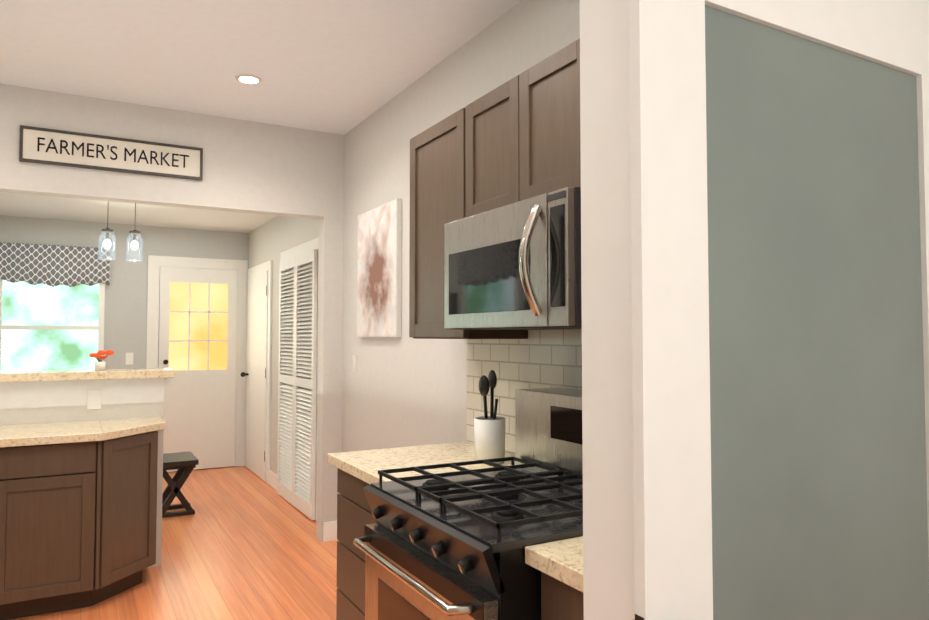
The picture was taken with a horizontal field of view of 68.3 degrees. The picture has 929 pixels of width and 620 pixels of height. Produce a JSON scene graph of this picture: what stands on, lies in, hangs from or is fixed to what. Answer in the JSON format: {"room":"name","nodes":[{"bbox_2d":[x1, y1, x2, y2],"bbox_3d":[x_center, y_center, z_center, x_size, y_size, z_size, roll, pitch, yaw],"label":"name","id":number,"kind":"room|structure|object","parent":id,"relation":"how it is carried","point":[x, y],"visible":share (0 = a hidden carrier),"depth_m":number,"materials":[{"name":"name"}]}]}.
{"room":"kitchen","nodes":[
{"label":"kitchen","id":0,"kind":"room"},
{"bbox_2d":[0,215,248,471],"bbox_3d":[-3.530,0.401,6.957,2.560,2.545,0.120,1,-3,-29],"label":"wall","id":1,"kind":"structure","parent":0,"point":[125,318],"depth_m":6.97,"materials":[{"name":"paint"}]},
{"bbox_2d":[0,280,104,370],"bbox_3d":[-3.983,0.185,6.606,0.940,1.050,0.060,1,-3,-29],"label":"window","id":2,"kind":"structure","parent":1,"relation":"in","point":[44,327],"depth_m":6.62,"materials":[{"name":"clear glass"}]},
{"bbox_2d":[0,242,109,286],"bbox_3d":[-3.961,-0.425,6.601,0.971,0.402,0.023,1,-3,-29],"label":"valance","id":3,"kind":"object","parent":1,"relation":"attached to","point":[54,265],"visible":0.98,"depth_m":6.60,"materials":[{"name":"fabric"}]},
{"bbox_2d":[126,353,132,364],"bbox_3d":[-3.399,0.493,6.954,0.070,0.120,0.006,1,-3,-29],"label":"switch plate","id":4,"kind":"object","parent":1,"relation":"attached to","point":[129,358],"visible":1,"depth_m":6.95,"materials":[{"name":"white plastic"}]},
{"bbox_2d":[146,255,247,471],"bbox_3d":[-2.805,0.564,7.230,0.999,2.240,0.102,1,-3,-29],"label":"back door","id":5,"kind":"structure","parent":1,"relation":"in","point":[197,317],"depth_m":7.26,"materials":[{"name":"white wood"}]},
{"bbox_2d":[0,192,275,232],"bbox_3d":[-2.795,-0.971,5.701,2.800,0.100,3.120,1,-3,-29],"label":"ceiling","id":6,"kind":"structure","parent":0,"point":[43,207],"depth_m":6.41,"materials":[{"name":"paint"}]},
{"bbox_2d":[98,201,142,261],"bbox_3d":[-2.809,-0.663,5.612,0.324,0.520,0.124,1,-3,-29],"label":"light","id":7,"kind":"object","parent":6,"relation":"hanging from","point":[107,242],"visible":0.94,"depth_m":5.62,"materials":[{"name":"clear glass"}]},
{"bbox_2d":[0,84,343,567],"bbox_3d":[-2.396,0.143,4.023,3.465,2.835,0.120,1,-3,-29],"label":"wall","id":8,"kind":"structure","parent":0,"point":[252,167],"depth_m":4.37,"materials":[{"name":"paint"}]},
{"bbox_2d":[0,368,174,381],"bbox_3d":[-2.501,0.383,3.972,1.488,0.048,0.290,1,-3,-29],"label":"bar","id":9,"kind":"object","parent":8,"relation":"attached to","point":[32,376],"visible":1,"depth_m":4.01,"materials":[{"name":"stone"}]},
{"bbox_2d":[89,350,113,369],"bbox_3d":[-2.219,0.305,4.191,0.133,0.122,0.095,1,-3,-29],"label":"flower vase","id":10,"kind":"object","parent":9,"relation":"on","point":[100,364],"visible":1,"depth_m":4.17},
{"bbox_2d":[87,390,100,409],"bbox_3d":[-2.188,0.529,4.052,0.072,0.115,0.007,1,-3,-29],"label":"electrical outlet plate","id":11,"kind":"object","parent":8,"relation":"attached to","point":[93,399],"visible":1,"depth_m":4.04,"materials":[{"name":"white plastic"}]},
{"bbox_2d":[19,125,202,180],"bbox_3d":[-2.106,-0.941,4.145,0.984,0.204,0.022,1,-3,-29],"label":"sign","id":12,"kind":"object","parent":8,"relation":"attached to","point":[30,153],"visible":0.98,"depth_m":4.12,"materials":[{"name":"white wood"}]},
{"bbox_2d":[37,137,188,167],"bbox_3d":[-2.100,-0.948,4.141,0.816,0.088,0.002,1,-3,-29],"label":"lettering","id":13,"kind":"object","parent":12,"relation":"attached to","point":[101,151],"visible":1,"depth_m":4.11},
{"bbox_2d":[12,466,338,619],"bbox_3d":[-1.655,1.545,2.819,3.800,0.060,9.350,1,-3,-29],"label":"floor","id":14,"kind":"structure","parent":0,"point":[243,543],"depth_m":4.21,"materials":[{"name":"brown wood"}]},
{"bbox_2d":[0,441,103,619],"bbox_3d":[-2.448,1.109,3.548,0.981,0.868,0.588,1,-3,-29],"label":"base cabinet","id":15,"kind":"object","parent":14,"relation":"on","point":[78,520],"depth_m":3.44,"materials":[{"name":"brown wood"}]},
{"bbox_2d":[104,431,157,599],"bbox_3d":[-1.930,1.120,3.839,0.377,0.868,0.588,1,-3,-29],"label":"base cabinet","id":16,"kind":"object","parent":14,"relation":"on","point":[130,462],"depth_m":3.74,"materials":[{"name":"brown wood"}]},
{"bbox_2d":[0,417,165,447],"bbox_3d":[-2.380,0.653,3.579,1.513,0.040,0.631,1,-3,-29],"label":"countertop","id":17,"kind":"structure","parent":16,"relation":"on","point":[51,433],"depth_m":3.55,"materials":[{"name":"stone"}]},
{"bbox_2d":[162,452,198,517],"bbox_3d":[-2.326,1.399,5.489,0.300,0.439,0.450,1,-3,-29],"label":"bench","id":18,"kind":"object","parent":14,"relation":"on","point":[184,463],"visible":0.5,"depth_m":5.38,"materials":[{"name":"brown wood"}]},
{"bbox_2d":[336,468,375,619],"bbox_3d":[-0.090,1.078,2.754,0.648,0.868,0.699,1,-3,-29],"label":"base cabinet","id":19,"kind":"object","parent":14,"relation":"on","point":[354,516],"visible":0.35,"depth_m":2.75,"materials":[{"name":"brown wood"}]},
{"bbox_2d":[328,441,514,484],"bbox_3d":[-0.108,0.622,2.763,0.688,0.040,0.706,1,-3,-29],"label":"countertop","id":20,"kind":"structure","parent":19,"relation":"on","point":[365,465],"depth_m":2.77,"materials":[{"name":"stone"}]},
{"bbox_2d":[474,370,505,463],"bbox_3d":[0.100,0.420,2.719,0.128,0.359,0.128,1,-3,-29],"label":"utensil crock","id":21,"kind":"object","parent":20,"relation":"on","point":[489,435],"visible":1,"depth_m":2.67,"materials":[{"name":"white ceramic"}]},
{"bbox_2d":[353,387,582,619],"bbox_3d":[0.177,0.881,2.067,0.852,1.210,0.760,1,-3,-29],"label":"stove","id":22,"kind":"object","parent":14,"relation":"on","point":[445,546],"visible":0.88,"depth_m":1.93,"materials":[{"name":"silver metal"}]},
{"bbox_2d":[541,572,583,619],"bbox_3d":[0.575,1.033,1.572,0.648,0.868,0.469,1,-3,-29],"label":"base cabinet","id":23,"kind":"object","parent":14,"relation":"on","point":[560,600],"visible":0.08,"depth_m":1.56,"materials":[{"name":"brown wood"}]},
{"bbox_2d":[525,536,582,591],"bbox_3d":[0.557,0.577,1.581,0.688,0.040,0.471,1,-3,-29],"label":"countertop","id":24,"kind":"structure","parent":23,"relation":"on","point":[561,560],"depth_m":1.55,"materials":[{"name":"stone"}]},
{"bbox_2d":[0,0,521,134],"bbox_3d":[-0.898,-1.421,1.539,3.585,0.100,6.020,1,-3,-29],"label":"ceiling","id":25,"kind":"structure","parent":0,"point":[342,67],"depth_m":3.43,"materials":[{"name":"paint"}]},
{"bbox_2d":[235,74,262,83],"bbox_3d":[-1.199,-1.281,3.810,0.149,0.005,0.149,2,-3,-35],"label":"recessed light","id":26,"kind":"object","parent":25,"relation":"in","point":[248,79],"visible":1,"depth_m":3.77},
{"bbox_2d":[248,0,579,474],"bbox_3d":[-0.152,0.130,3.690,0.120,2.835,9.140,1,-3,-29],"label":"wall","id":27,"kind":"structure","parent":0,"point":[404,390],"depth_m":3.94,"materials":[{"name":"paint"}]},
{"bbox_2d":[240,260,272,483],"bbox_3d":[-2.155,0.605,6.999,0.112,2.140,1.040,1,-3,-29],"label":"door","id":28,"kind":"structure","parent":27,"relation":"in","point":[257,374],"depth_m":6.89,"materials":[{"name":"white wood"}]},
{"bbox_2d":[277,237,318,521],"bbox_3d":[-1.391,0.540,5.704,0.050,2.170,1.230,1,-3,-29],"label":"closet door","id":29,"kind":"structure","parent":27,"relation":"in","point":[297,469],"depth_m":5.62,"materials":[{"name":"white wood"}]},
{"bbox_2d":[265,470,336,535],"bbox_3d":[-1.657,1.579,6.175,0.014,0.130,2.998,1,-3,-29],"label":"baseboard","id":30,"kind":"structure","parent":27,"relation":"attached to","point":[329,530],"depth_m":4.73,"materials":[{"name":"white wood"}]},
{"bbox_2d":[352,355,356,372],"bbox_3d":[-0.739,0.362,4.596,0.006,0.120,0.070,1,-3,-29],"label":"switch plate","id":31,"kind":"object","parent":27,"relation":"attached to","point":[354,361],"visible":1,"depth_m":4.59,"materials":[{"name":"white plastic"}]},
{"bbox_2d":[357,199,401,336],"bbox_3d":[-0.533,-0.232,4.224,0.032,0.800,0.640,1,-3,-29],"label":"framed picture","id":32,"kind":"object","parent":27,"relation":"attached to","point":[379,281],"visible":1,"depth_m":4.15},
{"bbox_2d":[409,108,527,338],"bbox_3d":[0.004,-0.335,2.983,0.302,0.920,0.516,1,-3,-29],"label":"upper cabinet","id":33,"kind":"object","parent":27,"relation":"attached to","point":[437,177],"visible":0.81,"depth_m":2.92,"materials":[{"name":"brown wood"}]},
{"bbox_2d":[444,187,581,329],"bbox_3d":[0.247,-0.139,2.375,0.465,0.408,0.760,1,-3,-29],"label":"microwave","id":34,"kind":"object","parent":27,"relation":"attached to","point":[515,266],"visible":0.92,"depth_m":2.19,"materials":[{"name":"silver metal"}]},
{"bbox_2d":[465,38,580,217],"bbox_3d":[0.318,-0.582,2.432,0.302,0.470,0.760,1,-3,-29],"label":"wall cabinet","id":35,"kind":"object","parent":27,"relation":"attached to","point":[522,135],"visible":0.48,"depth_m":2.32,"materials":[{"name":"brown wood"}]},
{"bbox_2d":[467,329,581,453],"bbox_3d":[0.492,0.325,2.406,0.006,0.524,1.955,1,-3,-29],"label":"backsplash","id":36,"kind":"structure","parent":27,"relation":"attached to","point":[544,359],"depth_m":2.89,"materials":[{"name":"tile"}]},
{"bbox_2d":[580,0,928,619],"bbox_3d":[0.613,0.037,1.289,0.900,2.835,0.120,1,-3,-29],"label":"wall","id":37,"kind":"structure","parent":0,"point":[608,506],"depth_m":1.07,"materials":[{"name":"white paint"}]},
{"bbox_2d":[629,0,928,619],"bbox_3d":[0.637,0.414,1.143,0.866,2.048,0.086,1,-3,-29],"label":"door","id":38,"kind":"structure","parent":37,"relation":"in","point":[779,167],"depth_m":1.13,"materials":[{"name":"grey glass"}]}
]}

